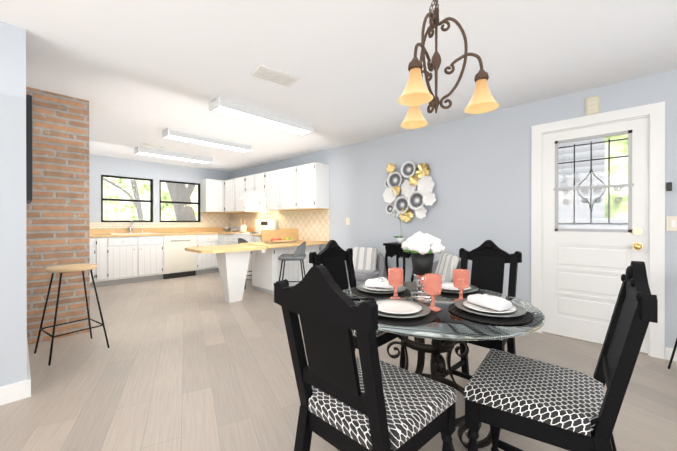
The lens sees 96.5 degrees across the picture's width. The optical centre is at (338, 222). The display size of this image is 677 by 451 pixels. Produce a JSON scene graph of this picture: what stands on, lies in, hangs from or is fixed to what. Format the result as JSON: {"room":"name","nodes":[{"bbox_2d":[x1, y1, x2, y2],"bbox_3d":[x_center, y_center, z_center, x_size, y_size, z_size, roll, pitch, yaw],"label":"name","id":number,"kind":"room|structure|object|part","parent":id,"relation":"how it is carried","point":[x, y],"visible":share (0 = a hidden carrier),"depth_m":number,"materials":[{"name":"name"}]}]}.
{"room":"dining room and kitchen","nodes":[
{"label":"dining room and kitchen","id":0,"kind":"room"},
{"bbox_2d":[0,21,26,386],"bbox_3d":[-2.523,-0.061,2.336,1.200,2.400,0.136,0,0,43],"label":"wall","id":1,"kind":"structure","parent":0,"point":[13,307],"depth_m":1.93,"materials":[{"name":"grey paint"}]},
{"bbox_2d":[0,341,30,405],"bbox_3d":[-2.514,1.084,2.329,1.208,0.110,0.174,0,0,43],"label":"baseboard","id":2,"kind":"structure","parent":1,"relation":"attached to","point":[13,392],"depth_m":1.94,"materials":[{"name":"white"}]},
{"bbox_2d":[89,154,230,232],"bbox_3d":[-4.983,-0.070,5.384,0.160,2.400,6.390,0,0,43],"label":"wall","id":3,"kind":"structure","parent":0,"point":[99,166],"depth_m":6.24,"materials":[{"name":"grey paint"}]},
{"bbox_2d":[101,175,152,221],"bbox_3d":[-4.270,-0.462,6.120,0.050,0.910,0.880,0,0,43],"label":"window","id":4,"kind":"structure","parent":3,"relation":"in","point":[126,199],"depth_m":6.10,"materials":[{"name":"glass"}]},
{"bbox_2d":[160,180,199,221],"bbox_3d":[-3.588,-0.465,6.845,0.050,0.910,0.870,0,0,43],"label":"window","id":5,"kind":"structure","parent":3,"relation":"in","point":[179,201],"depth_m":6.83,"materials":[{"name":"glass"}]},
{"bbox_2d":[90,209,328,240],"bbox_3d":[-2.657,0.044,5.187,3.580,0.568,3.488,0,0,43],"label":"backsplash","id":6,"kind":"structure","parent":3,"relation":"attached to","point":[313,225],"depth_m":6.07,"materials":[{"name":"beige tile"}]},
{"bbox_2d":[200,179,223,212],"bbox_3d":[-2.979,-0.625,7.150,0.335,0.760,0.430,0,0,43],"label":"upper cabinet","id":7,"kind":"object","parent":3,"relation":"attached to","point":[211,190],"depth_m":7.01,"materials":[{"name":"white paint"}]},
{"bbox_2d":[0,272,676,450],"bbox_3d":[-1.281,1.190,1.909,10.400,0.100,6.790,0,0,43],"label":"floor","id":8,"kind":"structure","parent":0,"point":[198,362],"depth_m":2.17,"materials":[{"name":"brown wood"}]},
{"bbox_2d":[26,87,89,343],"bbox_3d":[-3.838,-0.061,2.120,0.420,2.400,3.200,0,0,43],"label":"brick pier","id":9,"kind":"object","parent":8,"relation":"on","point":[57,222],"visible":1,"depth_m":2.97,"materials":[{"name":"brick"}]},
{"bbox_2d":[26,94,32,203],"bbox_3d":[-2.478,-0.547,2.412,0.600,0.770,0.037,0,0,43],"label":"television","id":10,"kind":"object","parent":9,"relation":"attached to","point":[29,159],"visible":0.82,"depth_m":2.21,"materials":[{"name":"black plastic"}]},
{"bbox_2d":[34,264,109,365],"bbox_3d":[-2.363,0.763,2.684,0.414,0.751,0.414,0,0,33],"label":"bar stool","id":11,"kind":"object","parent":8,"relation":"on","point":[60,269],"visible":1,"depth_m":2.64,"materials":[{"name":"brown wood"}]},
{"bbox_2d":[90,238,97,287],"bbox_3d":[-4.564,0.695,5.257,0.624,0.870,0.446,0,0,43],"label":"base cabinet","id":12,"kind":"object","parent":8,"relation":"on","point":[93,241],"depth_m":5.21,"materials":[{"name":"white paint"}]},
{"bbox_2d":[97,237,109,286],"bbox_3d":[-4.357,0.695,5.478,0.624,0.870,0.160,0,0,43],"label":"base cabinet","id":13,"kind":"object","parent":8,"relation":"on","point":[103,242],"depth_m":5.30,"materials":[{"name":"white paint"}]},
{"bbox_2d":[106,235,165,284],"bbox_3d":[-3.997,0.693,5.860,0.624,0.870,0.890,0,0,43],"label":"base cabinet","id":14,"kind":"object","parent":8,"relation":"on","point":[123,260],"depth_m":5.67,"materials":[{"name":"white paint"}]},
{"bbox_2d":[166,234,197,277],"bbox_3d":[-3.469,0.692,6.423,0.624,0.870,0.654,0,0,43],"label":"dishwasher","id":15,"kind":"object","parent":8,"relation":"on","point":[180,262],"depth_m":6.22,"materials":[{"name":"white paint"}]},
{"bbox_2d":[198,234,217,273],"bbox_3d":[-3.085,0.691,6.831,0.624,0.870,0.467,0,0,43],"label":"base cabinet","id":16,"kind":"object","parent":8,"relation":"on","point":[207,262],"depth_m":6.63,"materials":[{"name":"white paint"}]},
{"bbox_2d":[90,227,239,237],"bbox_3d":[-3.702,0.186,6.170,0.628,0.138,3.488,0,0,43],"label":"countertop","id":17,"kind":"structure","parent":16,"relation":"on","point":[95,233],"depth_m":6.24,"materials":[{"name":"brown wood"}]},
{"bbox_2d":[108,221,154,234],"bbox_3d":[-4.025,0.091,5.891,0.457,0.254,0.760,0,0,43],"label":"sink faucet","id":18,"kind":"object","parent":17,"relation":"on","point":[132,224],"visible":1,"depth_m":5.91,"materials":[{"name":"white metal"}]},
{"bbox_2d":[218,234,221,244],"bbox_3d":[-2.381,0.690,6.901,0.353,0.870,0.616,0,0,43],"label":"base cabinet","id":19,"kind":"object","parent":8,"relation":"on","point":[219,235],"depth_m":6.73,"materials":[{"name":"white paint"}]},
{"bbox_2d":[218,227,249,234],"bbox_3d":[-2.250,0.185,6.767,0.666,0.138,0.628,0,0,43],"label":"countertop","id":20,"kind":"structure","parent":19,"relation":"on","point":[229,233],"depth_m":6.56,"materials":[{"name":"brown wood"}]},
{"bbox_2d":[222,218,260,233],"bbox_3d":[-1.935,0.060,6.459,2.270,0.310,0.330,0,0,43],"label":"kitchen items","id":21,"kind":"object","parent":20,"relation":"on","point":[243,228],"depth_m":6.85,"materials":[{"name":"white ceramic"}]},
{"bbox_2d":[222,234,231,244],"bbox_3d":[-2.128,0.691,6.663,0.343,0.870,0.616,0,0,43],"label":"base cabinet","id":22,"kind":"object","parent":8,"relation":"on","point":[224,239],"depth_m":6.51,"materials":[{"name":"white paint"}]},
{"bbox_2d":[216,250,250,302],"bbox_3d":[-1.524,0.760,4.380,0.300,0.745,0.400,0,0,43],"label":"pedestal","id":23,"kind":"object","parent":8,"relation":"on","point":[233,267],"visible":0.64,"depth_m":4.29,"materials":[{"name":"white paint"}]},
{"bbox_2d":[238,238,251,288],"bbox_3d":[-1.591,0.701,5.403,0.440,0.862,0.440,0,0,43],"label":"counter stool","id":24,"kind":"object","parent":8,"relation":"on","point":[240,240],"visible":0.08,"depth_m":5.22,"materials":[{"name":"grey"}]},
{"bbox_2d":[232,219,277,279],"bbox_3d":[-1.754,0.517,6.252,0.748,1.160,0.666,0,0,43],"label":"stove","id":25,"kind":"object","parent":8,"relation":"on","point":[260,225],"visible":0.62,"depth_m":6.20,"materials":[{"name":"white metal"}]},
{"bbox_2d":[253,236,257,241],"bbox_3d":[-1.336,0.693,5.918,0.303,0.870,0.616,0,0,43],"label":"base cabinet","id":26,"kind":"object","parent":8,"relation":"on","point":[255,238],"depth_m":5.71,"materials":[{"name":"white paint"}]},
{"bbox_2d":[242,228,297,241],"bbox_3d":[-1.277,0.223,5.729,0.646,0.208,0.808,0,0,43],"label":"countertop","id":27,"kind":"structure","parent":26,"relation":"on","point":[283,233],"depth_m":5.54,"materials":[{"name":"brown wood"}]},
{"bbox_2d":[185,240,327,294],"bbox_3d":[-1.189,0.732,4.743,0.830,0.800,2.128,0,0,43],"label":"kitchen island","id":28,"kind":"object","parent":8,"relation":"on","point":[266,264],"visible":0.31,"depth_m":4.79,"materials":[{"name":"white paint"}]},
{"bbox_2d":[264,237,295,242],"bbox_3d":[-0.964,0.290,5.018,0.220,0.079,0.480,0,0,43],"label":"fruit tray","id":29,"kind":"object","parent":28,"relation":"on","point":[282,240],"visible":1,"depth_m":4.93,"materials":[{"name":"brown wood"}]},
{"bbox_2d":[278,241,305,286],"bbox_3d":[-0.678,0.703,4.476,0.440,0.862,0.440,0,0,-2],"label":"counter stool","id":30,"kind":"object","parent":8,"relation":"on","point":[299,254],"visible":0.81,"depth_m":4.33,"materials":[{"name":"grey"}]},
{"bbox_2d":[309,240,407,368],"bbox_3d":[0.123,0.631,1.952,0.495,1.018,0.430,0,0,43],"label":"dining chair","id":31,"kind":"object","parent":8,"relation":"on","point":[332,256],"visible":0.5,"depth_m":2.07,"materials":[{"name":"black wood"}]},
{"bbox_2d":[345,247,383,284],"bbox_3d":[0.331,0.747,4.233,0.626,0.776,0.567,0,0,23],"label":"accent chair","id":32,"kind":"object","parent":8,"relation":"on","point":[368,262],"visible":0.62,"depth_m":4.25,"materials":[{"name":"grey fabric"}]},
{"bbox_2d":[274,265,455,450],"bbox_3d":[0.098,0.633,1.053,0.430,1.018,0.495,0,0,43],"label":"dining chair","id":33,"kind":"object","parent":8,"relation":"on","point":[366,399],"visible":1,"depth_m":0.93,"materials":[{"name":"black wood"}]},
{"bbox_2d":[383,209,413,281],"bbox_3d":[0.822,0.478,3.999,0.342,1.328,0.342,0,0,43],"label":"plant stand","id":34,"kind":"object","parent":8,"relation":"on","point":[392,249],"visible":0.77,"depth_m":3.95,"materials":[{"name":"black wood"}]},
{"bbox_2d":[413,253,460,281],"bbox_3d":[1.145,0.750,3.441,0.567,0.776,0.626,0,0,-27],"label":"accent chair","id":35,"kind":"object","parent":8,"relation":"on","point":[445,265],"visible":0.19,"depth_m":3.40,"materials":[{"name":"grey fabric"}]},
{"bbox_2d":[343,231,544,450],"bbox_3d":[0.447,0.587,1.511,0.970,1.082,0.970,0,0,43],"label":"dining table","id":36,"kind":"object","parent":8,"relation":"on","point":[447,317],"visible":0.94,"depth_m":1.36,"materials":[{"name":"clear glass"}]},
{"bbox_2d":[430,240,521,428],"bbox_3d":[0.904,0.631,1.970,0.430,1.018,0.495,0,0,43],"label":"dining chair","id":37,"kind":"object","parent":8,"relation":"on","point":[489,258],"visible":0.44,"depth_m":2.08,"materials":[{"name":"black wood"}]},
{"bbox_2d":[464,261,657,450],"bbox_3d":[0.785,0.633,1.117,0.495,1.018,0.430,0,0,38],"label":"dining chair","id":38,"kind":"object","parent":8,"relation":"on","point":[559,406],"visible":1,"depth_m":1.02,"materials":[{"name":"black wood"}]},
{"bbox_2d":[668,338,676,368],"bbox_3d":[2.678,0.765,2.090,0.414,0.751,0.414,0,0,23],"label":"bar stool","id":39,"kind":"object","parent":8,"relation":"on","point":[672,355],"visible":1,"depth_m":2.33,"materials":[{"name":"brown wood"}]},
{"bbox_2d":[0,0,676,171],"bbox_3d":[-1.281,-1.310,1.902,10.400,0.100,6.790,0,0,43],"label":"ceiling","id":40,"kind":"structure","parent":0,"point":[136,73],"depth_m":2.34,"materials":[{"name":"white paint"}]},
{"bbox_2d":[142,143,164,147],"bbox_3d":[-3.035,-1.260,4.957,0.100,0.017,0.300,0,0,43],"label":"ceiling vent","id":41,"kind":"object","parent":40,"relation":"in","point":[146,144],"visible":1,"depth_m":4.92,"materials":[{"name":"white"}]},
{"bbox_2d":[134,147,212,163],"bbox_3d":[-2.998,-1.225,5.580,0.240,0.089,1.260,0,0,43],"label":"fluorescent ceiling light","id":42,"kind":"object","parent":40,"relation":"attached to","point":[158,153],"visible":1,"depth_m":5.46,"materials":[{"name":"white paint"}]},
{"bbox_2d":[162,128,251,152],"bbox_3d":[-1.934,-1.222,4.581,0.240,0.089,1.260,0,0,43],"label":"fluorescent ceiling light","id":43,"kind":"object","parent":40,"relation":"attached to","point":[189,137],"visible":1,"depth_m":4.46,"materials":[{"name":"white paint"}]},
{"bbox_2d":[209,96,312,135],"bbox_3d":[-0.848,-1.219,3.560,0.240,0.089,1.260,0,0,43],"label":"fluorescent ceiling light","id":44,"kind":"object","parent":40,"relation":"attached to","point":[222,106],"visible":1,"depth_m":3.41,"materials":[{"name":"white paint"}]},
{"bbox_2d":[251,65,299,86],"bbox_3d":[-0.542,-1.253,2.600,0.360,0.017,0.200,0,0,-39],"label":"ceiling vent","id":45,"kind":"object","parent":40,"relation":"in","point":[273,75],"visible":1,"depth_m":2.58,"materials":[{"name":"white"}]},
{"bbox_2d":[398,0,499,128],"bbox_3d":[0.465,-0.908,1.512,0.532,0.699,0.482,0,0,43],"label":"chandelier","id":46,"kind":"object","parent":40,"relation":"hanging from","point":[416,93],"visible":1,"depth_m":1.51,"materials":[{"name":"brown metal"}]},
{"bbox_2d":[230,69,676,348],"bbox_3d":[0.903,-0.067,4.346,10.160,2.400,0.160,0,0,43],"label":"wall","id":47,"kind":"structure","parent":0,"point":[480,169],"depth_m":3.59,"materials":[{"name":"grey paint"}]},
{"bbox_2d":[224,179,231,212],"bbox_3d":[-2.401,-0.625,7.108,0.491,0.760,0.336,0,0,43],"label":"upper cabinet","id":48,"kind":"object","parent":47,"relation":"attached to","point":[227,183],"depth_m":7.03,"materials":[{"name":"white paint"}]},
{"bbox_2d":[232,177,258,212],"bbox_3d":[-2.060,-0.624,6.787,0.445,0.760,0.336,0,0,43],"label":"upper cabinet","id":49,"kind":"object","parent":47,"relation":"attached to","point":[238,205],"depth_m":6.71,"materials":[{"name":"white paint"}]},
{"bbox_2d":[244,175,251,191],"bbox_3d":[-1.762,-0.818,6.506,0.374,0.370,0.336,0,0,43],"label":"upper cabinet","id":50,"kind":"object","parent":47,"relation":"attached to","point":[247,179],"depth_m":6.42,"materials":[{"name":"white paint"}]},
{"bbox_2d":[239,190,264,199],"bbox_3d":[-1.673,-0.556,6.320,0.750,0.143,0.488,0,0,43],"label":"range hood","id":51,"kind":"object","parent":47,"relation":"attached to","point":[255,195],"visible":0.67,"depth_m":6.09,"materials":[{"name":"white metal"}]},
{"bbox_2d":[252,173,263,190],"bbox_3d":[-1.485,-0.818,6.246,0.385,0.370,0.336,0,0,43],"label":"upper cabinet","id":52,"kind":"object","parent":47,"relation":"attached to","point":[257,179],"depth_m":6.15,"materials":[{"name":"white paint"}]},
{"bbox_2d":[264,170,279,209],"bbox_3d":[-1.164,-0.622,5.945,0.496,0.760,0.336,0,0,43],"label":"upper cabinet","id":53,"kind":"object","parent":47,"relation":"attached to","point":[271,178],"depth_m":5.81,"materials":[{"name":"white paint"}]},
{"bbox_2d":[280,166,295,209],"bbox_3d":[-0.805,-0.621,5.608,0.489,0.760,0.336,0,0,43],"label":"upper cabinet","id":54,"kind":"object","parent":47,"relation":"attached to","point":[287,175],"depth_m":5.47,"materials":[{"name":"white paint"}]},
{"bbox_2d":[296,162,328,209],"bbox_3d":[-0.450,-0.620,5.274,0.486,0.760,0.336,0,0,43],"label":"upper cabinet","id":55,"kind":"object","parent":47,"relation":"attached to","point":[301,187],"depth_m":5.13,"materials":[{"name":"white paint"}]},
{"bbox_2d":[383,161,435,221],"bbox_3d":[0.958,-0.418,4.116,0.814,0.843,0.096,0,0,43],"label":"wall art","id":56,"kind":"object","parent":47,"relation":"attached to","point":[416,201],"visible":0.98,"depth_m":4.09,"materials":[{"name":"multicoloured metal"}]},
{"bbox_3d":[0.724,-0.388,4.293,0.226,0.230,0.022,10,7,43],"label":"wall art plate","id":57,"kind":"part","parent":56,"relation":"part of","materials":[{"name":"white ceramic"}]},
{"bbox_3d":[0.741,-0.197,4.349,0.018,0.140,0.140,0,36,-47],"label":"wall art plate","id":58,"kind":"part","parent":56,"relation":"part of","materials":[{"name":"grey metal"}]},
{"bbox_3d":[0.744,-0.765,4.275,0.021,0.149,0.152,0,-40,-47],"label":"wall art plate","id":59,"kind":"part","parent":56,"relation":"part of","materials":[{"name":"gold metal"}]},
{"bbox_3d":[0.793,-0.597,4.256,0.030,0.240,0.240,0,-38,-47],"label":"wall art plate","id":60,"kind":"part","parent":56,"relation":"part of","materials":[{"name":"grey metal"}]},
{"bbox_3d":[0.809,-0.449,4.214,0.021,0.149,0.152,0,21,-47],"label":"wall art plate","id":61,"kind":"part","parent":56,"relation":"part of","materials":[{"name":"gold metal"}]},
{"bbox_3d":[0.883,-0.247,4.207,0.030,0.240,0.240,0,-39,-47],"label":"wall art plate","id":62,"kind":"part","parent":56,"relation":"part of","materials":[{"name":"grey metal"}]},
{"bbox_3d":[0.936,-0.108,4.158,0.030,0.217,0.213,0,-32,-47],"label":"wall art plate","id":63,"kind":"part","parent":56,"relation":"part of","materials":[{"name":"gold metal"}]},
{"bbox_3d":[0.944,-0.717,4.081,0.028,0.220,0.220,0,43,-47],"label":"wall art plate","id":64,"kind":"part","parent":56,"relation":"part of","materials":[{"name":"grey metal"}]},
{"bbox_3d":[0.955,-0.468,4.144,0.023,0.241,0.236,0,21,-47],"label":"wall art plate","id":65,"kind":"part","parent":56,"relation":"part of","materials":[{"name":"white metal"}]},
{"bbox_3d":[1.016,-0.565,4.053,0.023,0.162,0.160,0,25,-47],"label":"wall art plate","id":66,"kind":"part","parent":56,"relation":"part of","materials":[{"name":"gold metal"}]},
{"bbox_3d":[1.040,-0.296,4.024,0.032,0.250,0.250,0,-28,-47],"label":"wall art plate","id":67,"kind":"part","parent":56,"relation":"part of","materials":[{"name":"grey metal"}]},
{"bbox_3d":[1.091,-0.137,3.986,0.175,0.178,0.017,-19,-13,42],"label":"wall art plate","id":68,"kind":"part","parent":56,"relation":"part of","materials":[{"name":"white ceramic"}]},
{"bbox_3d":[1.115,-0.689,3.988,0.030,0.213,0.217,0,-28,-47],"label":"wall art plate","id":69,"kind":"part","parent":56,"relation":"part of","materials":[{"name":"gold metal"}]},
{"bbox_3d":[1.141,-0.486,3.934,0.246,0.251,0.024,-3,-2,43],"label":"wall art plate","id":70,"kind":"part","parent":56,"relation":"part of","materials":[{"name":"white metal"}]},
{"bbox_3d":[1.163,-0.305,3.883,0.185,0.188,0.018,-14,-10,42],"label":"wall art plate","id":71,"kind":"part","parent":56,"relation":"part of","materials":[{"name":"white ceramic"}]},
{"bbox_2d":[349,286,676,361],"bbox_3d":[2.199,1.087,3.012,6.440,0.100,0.013,0,0,43],"label":"baseboard","id":72,"kind":"structure","parent":47,"relation":"attached to","point":[668,352],"depth_m":2.50,"materials":[{"name":"white wood"}]},
{"bbox_2d":[585,95,599,115],"bbox_3d":[2.380,-1.095,2.830,0.105,0.171,0.021,0,0,43],"label":"door chime","id":73,"kind":"object","parent":47,"relation":"attached to","point":[592,105],"visible":1,"depth_m":2.82,"materials":[{"name":"beige plastic"}]},
{"bbox_2d":[531,101,664,358],"bbox_3d":[2.411,0.065,2.885,0.952,2.146,0.225,0,0,43],"label":"door","id":74,"kind":"structure","parent":47,"relation":"attached to","point":[595,211],"depth_m":2.84,"materials":[{"name":"white wood"}]},
{"bbox_2d":[666,182,671,190],"bbox_3d":[2.734,-0.297,2.501,0.028,0.068,0.019,0,0,43],"label":"thermostat","id":75,"kind":"object","parent":47,"relation":"attached to","point":[669,184],"depth_m":2.49,"materials":[{"name":"black plastic"}]},
{"bbox_2d":[666,216,676,230],"bbox_3d":[2.745,0.008,2.492,0.056,0.116,0.019,0,0,43],"label":"light switch","id":76,"kind":"object","parent":47,"relation":"attached to","point":[671,223],"depth_m":2.49,"materials":[{"name":"beige plastic"}]}
]}

